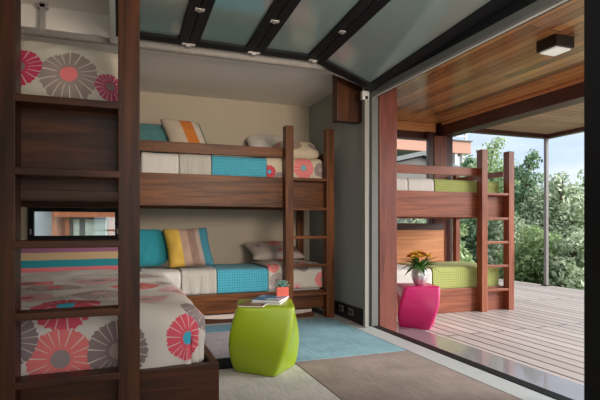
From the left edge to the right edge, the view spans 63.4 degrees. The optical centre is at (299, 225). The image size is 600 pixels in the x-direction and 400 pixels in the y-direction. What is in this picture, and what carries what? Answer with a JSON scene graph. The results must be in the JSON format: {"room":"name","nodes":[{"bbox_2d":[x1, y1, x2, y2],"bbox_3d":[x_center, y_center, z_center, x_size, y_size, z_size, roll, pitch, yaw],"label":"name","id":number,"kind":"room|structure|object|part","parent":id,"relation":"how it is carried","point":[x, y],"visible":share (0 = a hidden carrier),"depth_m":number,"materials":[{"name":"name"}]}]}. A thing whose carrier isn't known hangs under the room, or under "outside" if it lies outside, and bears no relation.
{"room":"dormitory","nodes":[
{"label":"dormitory","id":0,"kind":"room"},
{"bbox_2d":[21,0,115,16],"bbox_3d":[0.023,-1.770,1.423,3.840,0.100,5.890,0,0,-21],"label":"ceiling","id":1,"kind":"structure","parent":0,"point":[101,7],"depth_m":3.77,"materials":[{"name":"paint"}]},
{"bbox_2d":[21,91,308,265],"bbox_3d":[-1.586,-0.400,5.727,3.840,2.800,0.120,0,0,-21],"label":"wall","id":2,"kind":"structure","parent":0,"point":[221,121],"depth_m":5.92,"materials":[{"name":"grey paint"}]},
{"bbox_2d":[28,207,117,239],"bbox_3d":[-2.463,-0.045,5.330,0.960,0.410,0.110,0,0,-21],"label":"window","id":3,"kind":"structure","parent":2,"relation":"in","point":[31,210],"depth_m":5.29,"materials":[{"name":"black metal"}]},
{"bbox_2d":[21,3,331,106],"bbox_3d":[-1.308,-1.683,4.983,3.840,0.275,1.710,0,0,-21],"label":"ceiling","id":4,"kind":"structure","parent":0,"point":[160,72],"depth_m":4.92,"materials":[{"name":"paint"}]},
{"bbox_2d":[21,3,368,326],"bbox_3d":[-0.942,-0.365,4.163,3.450,2.707,0.062,0,0,-21],"label":"door track","id":5,"kind":"object","parent":4,"relation":"attached to","point":[41,32],"visible":0.87,"depth_m":4.35,"materials":[{"name":"metal"}]},
{"bbox_2d":[109,0,512,91],"bbox_3d":[-0.036,-1.494,3.310,2.372,0.386,2.159,0,0,-21],"label":"door","id":6,"kind":"structure","parent":5,"relation":"attached to","point":[367,43],"depth_m":3.75,"materials":[{"name":"black metal"}]},
{"bbox_3d":[-0.842,-1.605,3.008,0.564,0.046,2.135,0,-3,-20],"label":"frame","id":7,"kind":"part","parent":6,"relation":"part of","materials":[{"name":"black metal"}]},
{"bbox_3d":[-0.840,-1.606,3.004,0.410,0.008,1.935,0,-3,-20],"label":"glass panel","id":8,"kind":"part","parent":6,"relation":"part of","materials":[{"name":"clear glass"}]},
{"bbox_3d":[-0.309,-1.606,3.202,0.405,0.008,1.935,0,-3,-20],"label":"glass panel","id":9,"kind":"part","parent":6,"relation":"part of","materials":[{"name":"glass"}]},
{"bbox_3d":[-0.310,-1.605,3.207,0.559,0.046,2.135,0,-3,-20],"label":"frame","id":10,"kind":"part","parent":6,"relation":"part of","materials":[{"name":"black metal"}]},
{"bbox_3d":[0.225,-1.606,3.402,0.415,0.008,1.935,0,-3,-20],"label":"glass panel","id":11,"kind":"part","parent":6,"relation":"part of","materials":[{"name":"clear glass"}]},
{"bbox_3d":[0.224,-1.605,3.407,0.569,0.046,2.135,0,-3,-20],"label":"frame","id":12,"kind":"part","parent":6,"relation":"part of","materials":[{"name":"black metal"}]},
{"bbox_3d":[0.790,-1.492,3.606,0.490,0.009,1.935,21,-10,-18],"label":"glass panel","id":13,"kind":"part","parent":6,"relation":"part of","materials":[{"name":"clear glass"}]},
{"bbox_3d":[0.788,-1.492,3.611,0.644,0.046,2.135,21,-10,-18],"label":"frame","id":14,"kind":"part","parent":6,"relation":"part of","materials":[{"name":"black metal"}]},
{"bbox_2d":[276,286,288,298],"bbox_3d":[-0.132,0.488,3.565,0.088,0.088,0.088,0,0,-8],"label":"pot","id":15,"kind":"object","parent":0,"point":[280,290],"depth_m":3.52,"materials":[{"name":"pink ceramic"}]},
{"bbox_2d":[205,307,362,326],"bbox_3d":[-0.345,1.060,2.209,3.700,0.120,7.580,0,0,-21],"label":"floor","id":16,"kind":"structure","parent":0,"point":[318,312],"depth_m":5.25,"materials":[{"name":"concrete"}]},
{"bbox_2d":[0,0,218,399],"bbox_3d":[-1.593,-0.100,3.179,1.707,2.200,2.480,0,0,-21],"label":"bunk bed","id":17,"kind":"object","parent":16,"relation":"on","point":[56,152],"visible":0.91,"depth_m":2.17,"materials":[{"name":"brown wood"}]},
{"bbox_3d":[-1.246,-0.100,2.059,0.092,2.200,0.130,0,0,-20],"label":"ladder post","id":18,"kind":"part","parent":17,"relation":"part of","materials":[{"name":"brown wood"}]},
{"bbox_3d":[-0.786,-0.100,2.231,0.092,2.200,0.130,0,0,-20],"label":"ladder post","id":19,"kind":"part","parent":17,"relation":"part of","materials":[{"name":"brown wood"}]},
{"bbox_3d":[-1.607,0.605,3.200,1.570,0.245,2.100,0,0,-20],"label":"mattress","id":20,"kind":"object","parent":17,"relation":"on","visible":0},
{"bbox_2d":[21,247,117,272],"bbox_3d":[-2.075,0.300,4.093,1.280,0.284,0.100,0,0,-21],"label":"bolster","id":21,"kind":"object","parent":20,"relation":"on","point":[32,259],"visible":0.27,"depth_m":4.09,"materials":[{"name":"multicoloured fabric"}]},
{"bbox_2d":[21,269,204,375],"bbox_3d":[-1.562,0.535,3.130,1.590,0.344,2.044,0,0,-21],"label":"duvet","id":22,"kind":"object","parent":20,"relation":"on","point":[172,329],"visible":0.81,"depth_m":2.38,"materials":[{"name":"fabric"}]},
{"bbox_3d":[-1.726,-0.392,3.125,1.080,0.300,2.100,0,0,-20],"label":"mattress","id":23,"kind":"object","parent":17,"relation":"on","visible":0},
{"bbox_2d":[21,41,117,101],"bbox_3d":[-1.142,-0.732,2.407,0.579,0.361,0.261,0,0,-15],"label":"duvet","id":24,"kind":"object","parent":23,"relation":"on","point":[47,69],"visible":0.6,"depth_m":2.32,"materials":[{"name":"beige fabric"}]},
{"bbox_2d":[140,125,333,317],"bbox_3d":[-0.784,-0.030,5.408,2.100,2.060,1.000,0,0,-21],"label":"bunk bed","id":25,"kind":"object","parent":16,"relation":"on","point":[288,193],"visible":0.56,"depth_m":5.12,"materials":[{"name":"brown wood"}]},
{"bbox_3d":[-0.954,-0.360,5.857,1.935,0.320,0.040,0,0,-20],"label":"rail","id":26,"kind":"part","parent":25,"relation":"part of","materials":[{"name":"brown wood"}]},
{"bbox_3d":[-0.893,-0.782,4.960,1.580,0.105,0.035,0,0,-20],"label":"guard rail","id":27,"kind":"part","parent":25,"relation":"part of","materials":[{"name":"brown wood"}]},
{"bbox_2d":[178,265,318,295],"bbox_3d":[-0.808,0.616,5.460,1.920,0.275,0.780,0,0,-21],"label":"mattress","id":28,"kind":"object","parent":25,"relation":"on","point":[259,265],"visible":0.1,"depth_m":5.24,"materials":[{"name":"white fabric"}]},
{"bbox_2d":[140,266,180,288],"bbox_3d":[-1.498,0.567,5.142,0.376,0.246,0.733,0,0,-21],"label":"sheet","id":29,"kind":"object","parent":28,"relation":"on","point":[173,274],"visible":0.44,"depth_m":4.87,"materials":[{"name":"fabric"}]},
{"bbox_2d":[140,229,167,266],"bbox_3d":[-1.613,0.231,5.156,0.443,0.396,0.252,0,0,-27],"label":"pillow","id":30,"kind":"object","parent":29,"relation":"on","point":[153,248],"visible":0.63,"depth_m":5.10,"materials":[{"name":"teal fabric"}]},
{"bbox_2d":[163,228,213,267],"bbox_3d":[-1.182,0.225,5.146,0.533,0.412,0.253,0,0,-13],"label":"pillow","id":31,"kind":"object","parent":29,"relation":"on","point":[185,247],"visible":1,"depth_m":5.08,"materials":[{"name":"multicoloured fabric"}]},
{"bbox_2d":[176,266,216,294],"bbox_3d":[-1.150,0.567,5.267,0.355,0.251,0.742,0,0,-21],"label":"folded blanket","id":32,"kind":"object","parent":28,"relation":"on","point":[194,279],"visible":0.84,"depth_m":4.94,"materials":[{"name":"grey fabric"}]},
{"bbox_2d":[210,263,268,293],"bbox_3d":[-0.721,0.572,5.433,0.555,0.248,0.731,0,0,-21],"label":"quilt","id":33,"kind":"object","parent":28,"relation":"on","point":[243,277],"visible":0.94,"depth_m":5.11,"materials":[{"name":"blue fabric"}]},
{"bbox_2d":[250,259,321,289],"bbox_3d":[-0.175,0.526,5.632,0.632,0.309,0.747,0,0,-21],"label":"duvet","id":34,"kind":"object","parent":28,"relation":"on","point":[304,277],"visible":0.7,"depth_m":5.33,"materials":[{"name":"white fabric"}]},
{"bbox_2d":[242,241,305,259],"bbox_3d":[-0.313,0.290,5.822,0.660,0.217,0.408,0,0,-24],"label":"pillow","id":35,"kind":"object","parent":34,"relation":"on","point":[260,250],"visible":0.76,"depth_m":5.70,"materials":[{"name":"beige fabric"}]},
{"bbox_3d":[-0.126,-0.030,5.174,0.088,2.060,0.100,0,0,-20],"label":"ladder post","id":36,"kind":"part","parent":25,"relation":"part of","materials":[{"name":"brown wood"}]},
{"bbox_3d":[0.000,0.070,6.189,0.075,1.860,0.075,0,0,-20],"label":"bed post","id":37,"kind":"part","parent":25,"relation":"part of","materials":[{"name":"brown wood"}]},
{"bbox_3d":[0.316,-0.030,5.339,0.088,2.060,0.100,0,0,-20],"label":"ladder post","id":38,"kind":"part","parent":25,"relation":"part of","materials":[{"name":"brown wood"}]},
{"bbox_3d":[-0.808,-0.487,5.460,1.920,0.430,0.780,0,0,-20],"label":"mattress","id":39,"kind":"object","parent":25,"relation":"on","visible":0},
{"bbox_2d":[140,152,178,173],"bbox_3d":[-1.508,-0.574,5.138,0.356,0.319,0.733,0,0,-21],"label":"sheet","id":40,"kind":"object","parent":39,"relation":"on","point":[150,162],"visible":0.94,"depth_m":4.80,"materials":[{"name":"fabric"}]},
{"bbox_2d":[140,123,168,153],"bbox_3d":[-1.614,-0.937,5.237,0.496,0.353,0.286,0,0,-25],"label":"pillow","id":41,"kind":"object","parent":40,"relation":"on","point":[155,132],"visible":0.32,"depth_m":5.17,"materials":[{"name":"teal fabric"}]},
{"bbox_2d":[178,153,210,174],"bbox_3d":[-1.184,-0.581,5.255,0.322,0.316,0.740,0,0,-21],"label":"folded blanket","id":42,"kind":"object","parent":39,"relation":"on","point":[188,163],"visible":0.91,"depth_m":4.91,"materials":[{"name":"grey fabric"}]},
{"bbox_2d":[160,119,208,154],"bbox_3d":[-1.221,-0.947,5.217,0.564,0.418,0.258,0,0,-10],"label":"pillow","id":43,"kind":"object","parent":42,"relation":"on","point":[175,130],"visible":0.66,"depth_m":5.16,"materials":[{"name":"beige fabric"}]},
{"bbox_2d":[211,155,266,176],"bbox_3d":[-0.756,-0.575,5.420,0.590,0.313,0.732,0,0,-21],"label":"quilt","id":44,"kind":"object","parent":39,"relation":"on","point":[220,165],"visible":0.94,"depth_m":5.08,"materials":[{"name":"blue fabric"}]},
{"bbox_2d":[264,157,321,177],"bbox_3d":[-0.185,-0.602,5.630,0.647,0.356,0.744,0,0,-21],"label":"duvet","id":45,"kind":"object","parent":39,"relation":"on","point":[303,168],"visible":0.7,"depth_m":5.31,"materials":[{"name":"beige fabric"}]},
{"bbox_2d":[246,135,296,147],"bbox_3d":[-0.309,-0.984,5.939,0.681,0.289,0.342,0,0,-21],"label":"pillow","id":46,"kind":"object","parent":45,"relation":"on","point":[254,140],"visible":0.31,"depth_m":5.82,"materials":[{"name":"white fabric"}]},
{"bbox_2d":[274,141,318,158],"bbox_3d":[-0.036,-0.866,5.579,0.498,0.249,0.300,0,0,-16],"label":"pillow","id":47,"kind":"object","parent":45,"relation":"on","point":[304,150],"visible":0.56,"depth_m":5.49,"materials":[{"name":"beige fabric"}]},
{"bbox_2d":[204,308,313,323],"bbox_3d":[-0.860,0.956,5.412,1.860,0.081,0.800,0,0,-21],"label":"mattress","id":48,"kind":"object","parent":16,"relation":"on","point":[300,312],"visible":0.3,"depth_m":5.05,"materials":[{"name":"white fabric"}]},
{"bbox_2d":[204,318,520,399],"bbox_3d":[0.063,0.994,3.616,1.650,0.010,2.930,0,0,-21],"label":"rug","id":49,"kind":"object","parent":16,"relation":"on","point":[397,375],"depth_m":3.22,"materials":[{"name":"carpet"}]},
{"bbox_2d":[229,299,298,376],"bbox_3d":[-0.242,0.761,3.374,0.444,0.455,0.444,0,0,5],"label":"stool","id":50,"kind":"object","parent":49,"relation":"on","point":[264,341],"visible":0.93,"depth_m":3.18,"materials":[{"name":"plastic"}]},
{"bbox_2d":[238,301,266,307],"bbox_3d":[-0.312,0.527,3.289,0.170,0.010,0.210,0,0,7],"label":"magazine","id":51,"kind":"object","parent":50,"relation":"on","point":[245,303],"visible":0.84,"depth_m":3.23,"materials":[{"name":"paper"}]},
{"bbox_2d":[250,299,286,304],"bbox_3d":[-0.214,0.527,3.427,0.210,0.011,0.270,0,0,10],"label":"magazine","id":52,"kind":"object","parent":50,"relation":"on","point":[268,303],"visible":0.36,"depth_m":3.31,"materials":[{"name":"paper"}]},
{"bbox_2d":[252,295,287,302],"bbox_3d":[-0.205,0.514,3.446,0.200,0.014,0.260,0,0,13],"label":"book","id":53,"kind":"object","parent":52,"relation":"on","point":[263,298],"visible":0.96,"depth_m":3.40,"materials":[{"name":"paper"}]},
{"bbox_2d":[275,280,288,298],"bbox_3d":[-0.129,0.465,3.565,0.113,0.135,0.116,0,0,-8],"label":"potted succulent","id":54,"kind":"object","parent":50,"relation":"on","point":[282,289],"visible":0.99,"depth_m":3.52,"materials":[{"name":"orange ceramic"}]},
{"bbox_2d":[397,223,443,264],"bbox_3d":[1.252,0.524,6.974,1.930,1.129,0.040,0,0,-21],"label":"wall","id":55,"kind":"structure","parent":0,"point":[425,237],"depth_m":7.15,"materials":[{"name":"brown wood"}]},
{"bbox_3d":[1.252,0.009,6.974,1.930,0.099,0.040,0,0,-20],"label":"cap rail","id":56,"kind":"part","parent":55,"relation":"part of","materials":[{"name":"brown wood"}]},
{"bbox_2d":[309,0,536,325],"bbox_3d":[0.903,-0.360,4.352,0.140,2.720,4.200,0,0,-21],"label":"wall","id":57,"kind":"structure","parent":0,"point":[348,138],"depth_m":5.25,"materials":[{"name":"grey paint"}]},
{"bbox_2d":[319,300,362,324],"bbox_3d":[0.379,0.922,5.584,0.018,0.155,1.515,0,0,-21],"label":"baseboard","id":58,"kind":"structure","parent":57,"relation":"attached to","point":[357,317],"depth_m":5.19,"materials":[{"name":"black paint"}]},
{"bbox_2d":[332,75,361,124],"bbox_3d":[0.480,-1.297,4.941,0.279,0.494,0.120,0,0,-21],"label":"beam","id":59,"kind":"structure","parent":57,"relation":"attached to","point":[346,95],"depth_m":4.88,"materials":[{"name":"brown wood"}]},
{"bbox_2d":[348,308,352,315],"bbox_3d":[0.534,0.905,5.132,0.008,0.070,0.110,0,0,-21],"label":"wall outlet","id":60,"kind":"object","parent":57,"relation":"attached to","point":[350,311],"visible":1,"depth_m":5.13,"materials":[{"name":"black paint"}]},
{"bbox_2d":[369,96,377,325],"bbox_3d":[0.733,-0.171,4.835,0.070,2.318,0.054,0,0,-21],"label":"trim","id":61,"kind":"structure","parent":57,"relation":"attached to","point":[373,102],"depth_m":4.81,"materials":[{"name":"grey metal"}]},
{"bbox_2d":[354,326,555,399],"bbox_3d":[1.023,0.996,3.703,0.180,0.008,2.380,0,0,-21],"label":"trim","id":62,"kind":"structure","parent":57,"relation":"attached to","point":[520,392],"depth_m":3.38,"materials":[{"name":"paint"}]},
{"bbox_2d":[369,0,562,96],"bbox_3d":[1.109,-1.300,3.703,0.050,0.059,2.320,0,0,-21],"label":"trim","id":63,"kind":"structure","parent":57,"relation":"attached to","point":[537,6],"depth_m":3.38,"materials":[{"name":"grey metal"}]},
{"bbox_2d":[372,0,570,97],"bbox_3d":[1.123,-1.266,3.708,0.018,0.008,2.320,0,0,-21],"label":"trim","id":64,"kind":"structure","parent":57,"relation":"attached to","point":[563,1],"depth_m":3.40,"materials":[{"name":"metal"}]},
{"bbox_2d":[369,325,573,399],"bbox_3d":[1.147,1.004,3.749,0.085,0.032,2.380,0,0,-21],"label":"trim","id":65,"kind":"structure","parent":57,"relation":"attached to","point":[510,378],"depth_m":3.39,"materials":[{"name":"black metal"}]},
{"bbox_2d":[397,0,583,124],"bbox_3d":[1.896,-1.585,4.979,2.160,0.070,4.600,0,0,-21],"label":"ceiling","id":66,"kind":"structure","parent":0,"point":[508,67],"depth_m":4.97,"materials":[{"name":"brown wood"}]},
{"bbox_2d":[397,125,436,140],"bbox_3d":[1.163,-1.434,7.182,1.930,0.228,0.160,0,0,-21],"label":"beam","id":67,"kind":"structure","parent":66,"relation":"attached to","point":[405,135],"depth_m":7.32,"materials":[{"name":"brown wood"}]},
{"bbox_2d":[397,120,435,131],"bbox_3d":[1.171,-1.484,7.061,1.860,0.128,0.068,0,0,-21],"label":"trim board","id":68,"kind":"object","parent":67,"relation":"attached to","point":[401,125],"visible":0.36,"depth_m":7.24,"materials":[{"name":"brown wood"}]},
{"bbox_2d":[437,82,583,136],"bbox_3d":[2.989,-1.577,5.399,0.220,0.435,4.820,0,0,-21],"label":"beam","id":69,"kind":"structure","parent":66,"relation":"attached to","point":[571,95],"depth_m":5.98,"materials":[{"name":"brown wood"}]},
{"bbox_2d":[442,78,583,124],"bbox_3d":[2.909,-1.532,5.240,0.039,0.034,4.380,0,0,-21],"label":"trim","id":70,"kind":"structure","parent":69,"relation":"attached to","point":[580,80],"depth_m":5.87,"materials":[{"name":"brown wood"}]},
{"bbox_2d":[536,34,573,55],"bbox_3d":[2.120,-1.496,4.038,0.200,0.103,0.200,0,0,-21],"label":"ceiling light","id":71,"kind":"object","parent":66,"relation":"attached to","point":[556,44],"visible":1,"depth_m":3.97,"materials":[{"name":"brown metal"}]},
{"bbox_2d":[540,46,570,55],"bbox_3d":[2.120,-1.452,4.038,0.160,0.013,0.160,0,0,-20],"label":"diffuser","id":72,"kind":"object","parent":71,"relation":"attached to","point":[546,50],"depth_m":4.01,"materials":[{"name":"white plastic"}]},
{"bbox_2d":[397,279,583,384],"bbox_3d":[3.679,1.140,4.952,4.440,0.100,11.700,0,0,-21],"label":"deck","id":73,"kind":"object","parent":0,"point":[544,330],"depth_m":5.12,"materials":[{"name":"wood"}]},
{"bbox_2d":[397,283,439,329],"bbox_3d":[1.272,0.864,5.280,0.444,0.450,0.444,0,0,5],"label":"stool","id":74,"kind":"object","parent":73,"relation":"on","point":[418,305],"visible":0.95,"depth_m":5.08,"materials":[{"name":"plastic"}]},
{"bbox_2d":[411,266,427,284],"bbox_3d":[1.291,0.538,5.255,0.174,0.200,0.174,0,0,5],"label":"flower vase","id":75,"kind":"object","parent":74,"relation":"on","point":[419,278],"visible":0.71,"depth_m":5.20,"materials":[{"name":"silver metal"}]},
{"bbox_2d":[398,251,439,275],"bbox_3d":[1.284,0.449,5.245,0.510,0.369,0.562,0,0,21],"label":"flower bouquet","id":76,"kind":"object","parent":75,"relation":"in","point":[415,261],"visible":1,"depth_m":5.18,"materials":[{"name":"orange plant"}]},
{"bbox_2d":[426,132,433,222],"bbox_3d":[1.955,-0.161,7.313,0.085,2.499,0.070,0,0,-21],"label":"post","id":77,"kind":"object","parent":73,"relation":"on","point":[429,135],"visible":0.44,"depth_m":7.28,"materials":[{"name":"grey metal"}]},
{"bbox_2d":[434,136,445,261],"bbox_3d":[2.099,-0.135,7.380,0.220,2.447,0.115,0,0,-21],"label":"post","id":78,"kind":"object","parent":73,"relation":"on","point":[439,141],"visible":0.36,"depth_m":7.33,"materials":[{"name":"brown wood"}]},
{"bbox_2d":[446,137,452,261],"bbox_3d":[2.263,-0.135,7.433,0.115,2.447,0.080,0,0,-21],"label":"post","id":79,"kind":"object","parent":73,"relation":"on","point":[449,140],"visible":0.36,"depth_m":7.39,"materials":[{"name":"grey metal"}]},
{"bbox_2d":[318,307,583,399],"bbox_3d":[1.857,1.134,2.723,0.525,0.112,8.800,0,0,-21],"label":"threshold","id":80,"kind":"object","parent":73,"relation":"attached to","point":[570,389],"depth_m":3.78,"materials":[{"name":"silver metal"}]},
{"bbox_2d":[378,88,396,331],"bbox_3d":[0.849,-0.236,4.967,0.200,2.626,0.210,0,0,-21],"label":"post","id":81,"kind":"object","parent":80,"relation":"on","point":[387,102],"visible":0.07,"depth_m":4.87,"materials":[{"name":"brown wood"}]},
{"bbox_2d":[397,149,513,316],"bbox_3d":[1.606,0.060,6.483,2.110,2.060,1.120,0,0,-21],"label":"bunk bed","id":82,"kind":"object","parent":73,"relation":"on","point":[482,205],"visible":0.64,"depth_m":6.19,"materials":[{"name":"brown wood"}]},
{"bbox_3d":[1.405,-0.270,6.984,1.925,0.320,0.040,0,0,-20],"label":"rail","id":83,"kind":"part","parent":82,"relation":"part of","materials":[{"name":"brown wood"}]},
{"bbox_3d":[1.536,-0.693,5.986,1.630,0.105,0.035,0,0,-20],"label":"guard rail","id":84,"kind":"part","parent":82,"relation":"part of","materials":[{"name":"brown wood"}]},
{"bbox_3d":[2.355,0.160,7.315,0.075,1.860,0.075,0,0,-20],"label":"bed post","id":85,"kind":"part","parent":82,"relation":"part of","materials":[{"name":"brown wood"}]},
{"bbox_3d":[2.543,-0.690,6.869,0.035,0.070,0.892,0,0,-20],"label":"guard rail","id":86,"kind":"part","parent":82,"relation":"part of","materials":[{"name":"brown wood"}]},
{"bbox_3d":[2.327,0.060,6.208,0.088,2.060,0.100,0,0,-20],"label":"ladder post","id":87,"kind":"part","parent":82,"relation":"part of","materials":[{"name":"brown wood"}]},
{"bbox_3d":[2.732,0.060,6.359,0.088,2.060,0.100,0,0,-20],"label":"ladder post","id":88,"kind":"part","parent":82,"relation":"part of","materials":[{"name":"brown wood"}]},
{"bbox_3d":[1.576,-0.357,6.522,1.910,0.350,0.880,0,0,-20],"label":"mattress","id":89,"kind":"object","parent":82,"relation":"on","visible":0},
{"bbox_2d":[397,178,407,189],"bbox_3d":[0.943,-0.458,6.215,0.481,0.267,0.813,0,0,-21],"label":"sheet","id":90,"kind":"object","parent":89,"relation":"on","point":[402,184],"visible":0.17,"depth_m":5.90,"materials":[{"name":"fabric"}]},
{"bbox_2d":[406,178,433,190],"bbox_3d":[1.351,-0.461,6.367,0.371,0.266,0.813,0,0,-21],"label":"sheet","id":91,"kind":"object","parent":89,"relation":"on","point":[414,184],"visible":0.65,"depth_m":5.99,"materials":[{"name":"fabric"}]},
{"bbox_2d":[432,179,498,192],"bbox_3d":[2.006,-0.462,6.613,1.011,0.264,0.812,0,0,-21],"label":"quilt","id":92,"kind":"object","parent":89,"relation":"on","point":[443,185],"visible":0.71,"depth_m":6.20,"materials":[{"name":"green fabric"}]},
{"bbox_3d":[1.576,0.706,6.522,1.910,0.275,0.880,0,0,-20],"label":"mattress","id":93,"kind":"object","parent":82,"relation":"on","visible":0},
{"bbox_2d":[397,264,431,283],"bbox_3d":[1.107,0.660,6.276,0.831,0.270,0.814,0,0,-21],"label":"sheet","id":94,"kind":"object","parent":93,"relation":"on","point":[401,277],"visible":0.23,"depth_m":5.93,"materials":[{"name":"fabric"}]},
{"bbox_2d":[397,261,498,288],"bbox_3d":[1.992,0.653,6.607,1.040,0.279,0.813,0,0,-21],"label":"quilt","id":95,"kind":"object","parent":93,"relation":"on","point":[451,274],"visible":0.73,"depth_m":6.22,"materials":[{"name":"fabric"}]},
{"bbox_2d":[541,138,551,285],"bbox_3d":[4.496,-0.255,8.877,0.140,2.687,0.140,0,0,-21],"label":"post","id":96,"kind":"object","parent":73,"relation":"on","point":[546,140],"visible":1,"depth_m":8.86,"materials":[{"name":"grey metal"}]},
{"bbox_2d":[470,102,583,138],"bbox_3d":[3.946,-1.680,7.091,2.520,0.160,3.120,0,0,-21],"label":"canopy","id":97,"kind":"object","parent":96,"relation":"on","point":[569,120],"visible":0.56,"depth_m":8.16,"materials":[{"name":"brown wood"}]},
{"label":"outside","id":98,"kind":"structure","parent":0,"visible":0},
{"bbox_3d":[6.455,2.550,18.428,65.000,0.100,70.000,0,0,-20],"label":"ground","id":99,"kind":"structure","parent":98,"visible":0},
{"bbox_2d":[35,212,114,235],"bbox_3d":[-4.197,1.025,7.799,3.200,2.950,1.650,0,0,-21],"label":"timber sunroom","id":100,"kind":"structure","parent":99,"relation":"on","point":[46,223],"depth_m":7.31,"materials":[{"name":"wood"}]},
{"bbox_3d":[-4.580,1.025,6.967,1.900,2.950,0.060,0,0,-20],"label":"cream panel","id":101,"kind":"part","parent":100,"relation":"part of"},
{"bbox_3d":[-3.654,1.025,7.239,0.065,2.950,0.120,0,0,-20],"label":"timber post","id":102,"kind":"part","parent":100,"relation":"part of","materials":[{"name":"orange wood"}]},
{"bbox_3d":[-3.594,1.025,7.336,0.113,2.950,0.060,0,0,-20],"label":"peach panel","id":103,"kind":"part","parent":100,"relation":"part of","materials":[{"name":"brown wood"}]},
{"bbox_3d":[-3.492,1.025,7.299,0.050,2.950,0.120,0,0,-20],"label":"timber post","id":104,"kind":"part","parent":100,"relation":"part of","materials":[{"name":"brown wood"}]},
{"bbox_3d":[-3.368,0.450,7.324,0.080,1.100,0.019,0,0,-20],"label":"pane","id":105,"kind":"part","parent":100,"relation":"part of","materials":[{"name":"clear glass"}]},
{"bbox_3d":[-3.111,0.450,7.420,0.310,1.100,0.019,0,0,-20],"label":"pane","id":106,"kind":"part","parent":100,"relation":"part of","materials":[{"name":"clear glass"}]},
{"bbox_3d":[-2.926,1.025,7.511,0.060,2.950,0.120,0,0,-20],"label":"timber post","id":107,"kind":"part","parent":100,"relation":"part of","materials":[{"name":"white"}]},
{"bbox_2d":[397,218,425,222],"bbox_3d":[2.342,1.050,9.868,1.874,2.907,1.643,0,0,-21],"label":"leafy tree","id":108,"kind":"object","parent":99,"relation":"on","point":[415,220],"visible":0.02,"depth_m":9.74,"materials":[{"name":"green plant"}]},
{"bbox_2d":[397,151,459,222],"bbox_3d":[1.933,0.225,13.961,5.000,4.550,2.400,0,0,-21],"label":"garden shed","id":109,"kind":"object","parent":99,"relation":"on","point":[418,158],"visible":0.13,"depth_m":13.22,"materials":[{"name":"grey metal"}]},
{"bbox_2d":[397,139,472,166],"bbox_3d":[1.583,-0.260,18.181,7.800,5.520,5.050,0,0,-21],"label":"house","id":110,"kind":"structure","parent":99,"relation":"on","point":[460,147],"depth_m":16.95,"materials":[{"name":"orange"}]},
{"bbox_2d":[460,222,474,262],"bbox_3d":[2.911,1.094,9.897,1.357,2.820,1.453,0,0,6],"label":"leafy shrub","id":111,"kind":"object","parent":99,"relation":"on","point":[468,256],"visible":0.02,"depth_m":9.79,"materials":[{"name":"green plant"}]},
{"bbox_2d":[460,156,497,263],"bbox_3d":[4.247,0.363,12.415,1.426,4.279,1.332,0,0,7],"label":"leafy tree","id":112,"kind":"object","parent":99,"relation":"on","point":[472,233],"visible":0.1,"depth_m":12.20,"materials":[{"name":"green plant"}]},
{"bbox_2d":[460,137,539,225],"bbox_3d":[5.867,-0.125,14.923,2.942,5.254,2.800,0,0,17],"label":"leafy tree","id":113,"kind":"object","parent":99,"relation":"on","point":[492,162],"visible":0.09,"depth_m":14.60,"materials":[{"name":"green plant"}]},
{"bbox_2d":[465,211,535,268],"bbox_3d":[5.232,0.997,12.256,2.381,3.014,2.153,0,0,16],"label":"leafy shrub","id":114,"kind":"object","parent":99,"relation":"on","point":[497,225],"visible":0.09,"depth_m":11.77,"materials":[{"name":"green plant"}]},
{"bbox_2d":[494,249,554,284],"bbox_3d":[4.869,1.522,10.859,1.840,2.183,2.065,0,0,3],"label":"leafy shrub","id":115,"kind":"object","parent":99,"relation":"on","point":[496,254],"visible":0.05,"depth_m":10.65,"materials":[{"name":"green plant"}]},
{"bbox_2d":[514,149,551,227],"bbox_3d":[6.113,0.209,12.995,2.068,4.587,2.395,0,0,18],"label":"leafy tree","id":116,"kind":"object","parent":99,"relation":"on","point":[526,183],"visible":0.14,"depth_m":12.85,"materials":[{"name":"green plant"}]},
{"bbox_2d":[514,224,567,285],"bbox_3d":[5.088,1.351,10.309,2.358,2.815,1.927,0,0,21],"label":"leafy shrub","id":117,"kind":"object","parent":99,"relation":"on","point":[534,242],"visible":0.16,"depth_m":10.18,"materials":[{"name":"green plant"}]},
{"bbox_2d":[517,171,583,267],"bbox_3d":[6.428,0.563,11.998,2.285,3.879,2.813,0,0,-21],"label":"leafy shrub","id":118,"kind":"object","parent":99,"relation":"on","point":[555,188],"visible":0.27,"depth_m":11.98,"materials":[{"name":"green plant"}]},
{"bbox_2d":[538,231,583,289],"bbox_3d":[5.499,1.359,9.863,1.969,2.516,1.912,0,0,-3],"label":"leafy shrub","id":119,"kind":"object","parent":99,"relation":"on","point":[566,257],"visible":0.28,"depth_m":9.71,"materials":[{"name":"green plant"}]},
{"bbox_2d":[538,169,583,250],"bbox_3d":[7.388,0.493,12.563,2.979,4.044,2.874,0,0,7],"label":"leafy tree","id":120,"kind":"object","parent":99,"relation":"on","point":[582,184],"visible":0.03,"depth_m":12.39,"materials":[{"name":"green plant"}]},
{"bbox_3d":[2.201,-0.360,0.908,0.120,2.720,3.160,0,0,-20],"label":"wall","id":121,"kind":"structure","parent":0,"visible":0},
{"bbox_2d":[584,0,599,399],"bbox_3d":[1.601,-0.165,2.486,0.140,2.330,0.214,0,0,-21],"label":"trim","id":122,"kind":"structure","parent":121,"relation":"attached to","point":[591,7],"depth_m":2.52,"materials":[{"name":"black metal"}]}
]}

